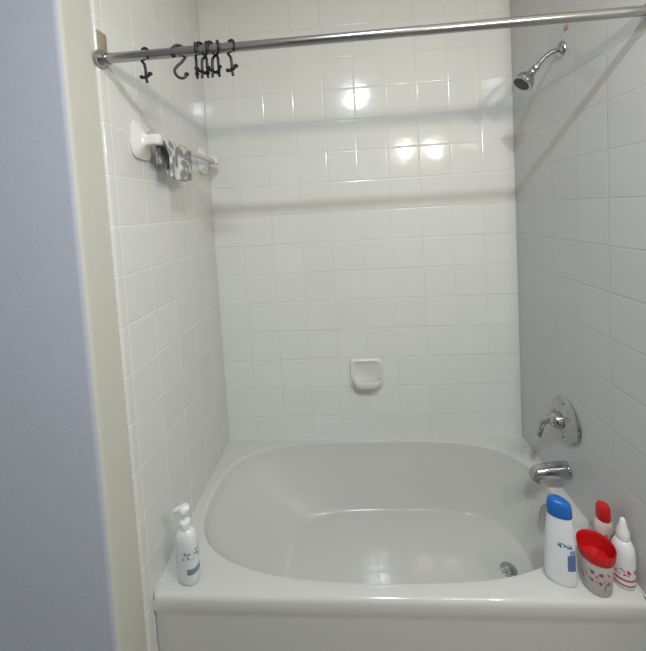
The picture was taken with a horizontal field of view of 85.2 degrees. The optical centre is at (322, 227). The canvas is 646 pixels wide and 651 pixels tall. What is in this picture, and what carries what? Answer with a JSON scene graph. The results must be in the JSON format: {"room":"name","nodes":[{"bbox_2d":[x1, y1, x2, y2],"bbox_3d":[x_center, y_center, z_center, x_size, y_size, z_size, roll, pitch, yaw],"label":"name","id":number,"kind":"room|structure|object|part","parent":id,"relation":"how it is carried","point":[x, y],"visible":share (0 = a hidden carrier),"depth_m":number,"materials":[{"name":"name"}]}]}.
{"room":"bathroom","nodes":[
{"label":"bathroom","id":0,"kind":"room"},
{"bbox_2d":[0,0,146,650],"bbox_3d":[-1.263,0.229,1.428,1.342,2.860,0.915,-3,3,4],"label":"wall","id":1,"kind":"structure","parent":0,"point":[70,575],"depth_m":0.95,"materials":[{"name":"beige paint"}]},
{"bbox_2d":[90,0,228,650],"bbox_3d":[-0.586,0.190,1.444,0.008,2.860,0.794,-3,3,4],"label":"wall","id":2,"kind":"structure","parent":0,"point":[162,227],"depth_m":1.28,"materials":[{"name":"tile"}]},
{"bbox_2d":[96,29,106,51],"bbox_3d":[-0.647,-0.540,1.032,0.004,0.065,0.038,-3,3,4],"label":"plate","id":3,"kind":"object","parent":2,"relation":"attached to","point":[101,38],"visible":0.76,"depth_m":1.03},
{"bbox_2d":[129,120,218,174],"bbox_3d":[-0.569,-0.312,1.458,0.078,0.128,0.642,-3,3,4],"label":"towel bar","id":4,"kind":"object","parent":2,"relation":"attached to","point":[141,140],"visible":0.98,"depth_m":1.18,"materials":[{"name":"white ceramic"}]},
{"bbox_2d":[155,138,191,181],"bbox_3d":[-0.548,-0.245,1.317,0.055,0.148,0.208,-3,3,4],"label":"washcloth","id":5,"kind":"object","parent":4,"relation":"hanging from","point":[175,157],"visible":0.98,"depth_m":1.29,"materials":[{"name":"grey fabric"}]},
{"bbox_2d":[94,3,645,68],"bbox_3d":[0.112,-0.530,0.970,1.523,0.052,0.052,-3,3,4],"label":"shower curtain rod","id":6,"kind":"object","parent":2,"relation":"attached to","point":[103,59],"visible":0.99,"depth_m":0.96,"materials":[{"name":"metal"}]},
{"bbox_2d":[139,47,152,82],"bbox_3d":[-0.511,-0.468,1.012,0.053,0.102,0.014,-1,3,32],"label":"curtain hook","id":7,"kind":"object","parent":6,"relation":"hanging from","point":[146,76],"visible":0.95,"depth_m":1.01,"materials":[{"name":"black plastic"}]},
{"bbox_3d":[-0.446,-0.500,1.006,0.396,0.028,0.028,-3,3,4],"label":"rod","id":8,"kind":"part","parent":6,"relation":"part of","materials":[{"name":"metal"}]},
{"bbox_2d":[171,44,188,79],"bbox_3d":[-0.408,-0.475,1.006,0.046,0.100,0.014,-5,3,-26],"label":"curtain hook","id":9,"kind":"object","parent":6,"relation":"hanging from","point":[186,74],"visible":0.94,"depth_m":1.00,"materials":[{"name":"black plastic"}]},
{"bbox_2d":[193,42,198,78],"bbox_3d":[-0.360,-0.476,1.002,0.014,0.102,0.053,-4,3,-18],"label":"curtain hook","id":10,"kind":"object","parent":6,"relation":"hanging from","point":[195,57],"visible":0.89,"depth_m":1.00,"materials":[{"name":"black plastic"}]},
{"bbox_2d":[195,41,209,78],"bbox_3d":[-0.344,-0.477,1.001,0.014,0.102,0.053,-2,3,28],"label":"curtain hook","id":11,"kind":"object","parent":6,"relation":"hanging from","point":[201,71],"visible":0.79,"depth_m":1.00,"materials":[{"name":"black plastic"}]},
{"bbox_2d":[204,41,210,77],"bbox_3d":[-0.329,-0.478,1.000,0.014,0.102,0.053,-5,3,-24],"label":"curtain hook","id":12,"kind":"object","parent":6,"relation":"hanging from","point":[206,57],"visible":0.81,"depth_m":1.00,"materials":[{"name":"black plastic"}]},
{"bbox_2d":[205,40,216,77],"bbox_3d":[-0.315,-0.479,0.999,0.014,0.102,0.053,-2,3,22],"label":"curtain hook","id":13,"kind":"object","parent":6,"relation":"hanging from","point":[211,70],"visible":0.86,"depth_m":1.00,"materials":[{"name":"black plastic"}]},
{"bbox_2d":[215,40,221,76],"bbox_3d":[-0.297,-0.480,0.998,0.014,0.102,0.053,-4,3,-22],"label":"curtain hook","id":14,"kind":"object","parent":6,"relation":"hanging from","point":[219,66],"visible":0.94,"depth_m":0.99,"materials":[{"name":"black plastic"}]},
{"bbox_2d":[226,39,237,75],"bbox_3d":[-0.259,-0.482,0.996,0.053,0.102,0.014,0,4,44],"label":"curtain hook","id":15,"kind":"object","parent":6,"relation":"hanging from","point":[232,67],"visible":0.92,"depth_m":0.99,"materials":[{"name":"black plastic"}]},
{"bbox_3d":[0.310,-0.540,0.956,1.120,0.026,0.026,-3,3,4],"label":"rod","id":16,"kind":"part","parent":6,"relation":"part of","materials":[{"name":"metal"}]},
{"bbox_2d":[197,0,521,439],"bbox_3d":[0.206,0.123,1.849,1.824,2.860,0.120,-3,3,4],"label":"wall","id":17,"kind":"structure","parent":0,"point":[363,197],"depth_m":1.78,"materials":[{"name":"tile"}]},
{"bbox_2d":[350,358,382,389],"bbox_3d":[0.225,0.755,1.785,0.166,0.158,0.074,-3,3,4],"label":"soap dish","id":18,"kind":"object","parent":17,"relation":"attached to","point":[366,373],"visible":1,"depth_m":1.81,"materials":[{"name":"white ceramic"}]},
{"bbox_2d":[353,377,380,389],"bbox_3d":[0.227,0.798,1.781,0.144,0.056,0.062,-3,3,4],"label":"tray","id":19,"kind":"object","parent":18,"relation":"on","point":[361,383],"depth_m":1.77,"materials":[{"name":"white ceramic"}]},
{"bbox_2d":[510,0,645,594],"bbox_3d":[0.940,0.108,1.343,0.008,2.860,0.794,-3,3,4],"label":"wall","id":20,"kind":"structure","parent":0,"point":[580,129],"depth_m":1.24,"materials":[{"name":"tile"}]},
{"bbox_2d":[512,41,565,90],"bbox_3d":[0.810,-0.606,1.323,0.177,0.169,0.080,-3,3,4],"label":"shower head","id":21,"kind":"object","parent":20,"relation":"attached to","point":[524,81],"visible":1,"depth_m":1.31},
{"bbox_3d":[0.841,-0.633,1.320,0.102,0.078,0.019,-3,3,4],"label":"shower arm","id":22,"kind":"part","parent":21,"relation":"part of","materials":[{"name":"silver metal"}]},
{"bbox_2d":[529,460,571,483],"bbox_3d":[0.917,0.985,1.422,0.142,0.074,0.064,-3,3,4],"label":"tub spout","id":23,"kind":"object","parent":20,"relation":"attached to","point":[553,469],"visible":1,"depth_m":1.40,"materials":[{"name":"silver metal"}]},
{"bbox_2d":[536,396,580,445],"bbox_3d":[0.923,0.769,1.405,0.105,0.176,0.176,-3,3,4],"label":"shower valve","id":24,"kind":"object","parent":20,"relation":"attached to","point":[563,417],"visible":1,"depth_m":1.38,"materials":[{"name":"silver metal"}]},
{"bbox_3d":[0.902,0.804,1.425,0.066,0.101,0.032,-1,4,35],"label":"lever","id":25,"kind":"part","parent":24,"relation":"part of","materials":[{"name":"silver metal"}]},
{"bbox_3d":[-0.122,1.704,0.351,3.600,0.100,3.320,-3,3,4],"label":"floor","id":26,"kind":"structure","parent":0,"visible":0},
{"bbox_2d":[153,436,645,650],"bbox_3d":[0.246,1.347,1.472,1.524,0.454,0.760,-3,3,4],"label":"bathtub","id":27,"kind":"object","parent":26,"relation":"on","point":[425,543],"visible":0.93,"depth_m":1.47,"materials":[{"name":"ceramic"}]},
{"bbox_2d":[171,503,199,585],"bbox_3d":[-0.456,1.049,1.175,0.080,0.259,0.054,-2,3,16],"label":"pump bottle","id":28,"kind":"object","parent":27,"relation":"on","point":[186,539],"visible":1,"depth_m":1.16,"materials":[{"name":"white plastic"}]},
{"bbox_3d":[0.909,1.160,1.415,0.056,0.074,0.084,-3,3,4],"label":"overflow plate","id":29,"kind":"part","parent":27,"relation":"part of","materials":[{"name":"silver metal"}]},
{"bbox_2d":[544,494,577,587],"bbox_3d":[0.747,0.979,1.107,0.088,0.269,0.051,-2,3,26],"label":"shampoo bottle","id":30,"kind":"object","parent":27,"relation":"on","point":[560,559],"visible":1,"depth_m":1.09,"materials":[{"name":"white plastic"}]},
{"bbox_2d":[576,529,616,597],"bbox_3d":[0.847,1.041,1.088,0.101,0.135,0.101,-3,3,4],"label":"plastic cup","id":31,"kind":"object","parent":27,"relation":"on","point":[597,553],"visible":1,"depth_m":1.07,"materials":[{"name":"plastic"}]},
{"bbox_2d":[593,500,613,540],"bbox_3d":[0.932,1.006,1.167,0.058,0.186,0.046,-3,3,4],"label":"wash bottle","id":32,"kind":"object","parent":27,"relation":"on","point":[602,523],"visible":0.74,"depth_m":1.15,"materials":[{"name":"red plastic"}]},
{"bbox_2d":[611,516,636,590],"bbox_3d":[0.933,0.999,1.091,0.062,0.209,0.062,-3,3,4],"label":"bottle","id":33,"kind":"object","parent":27,"relation":"on","point":[625,574],"visible":0.9,"depth_m":1.07,"materials":[{"name":"white plastic"}]}
]}

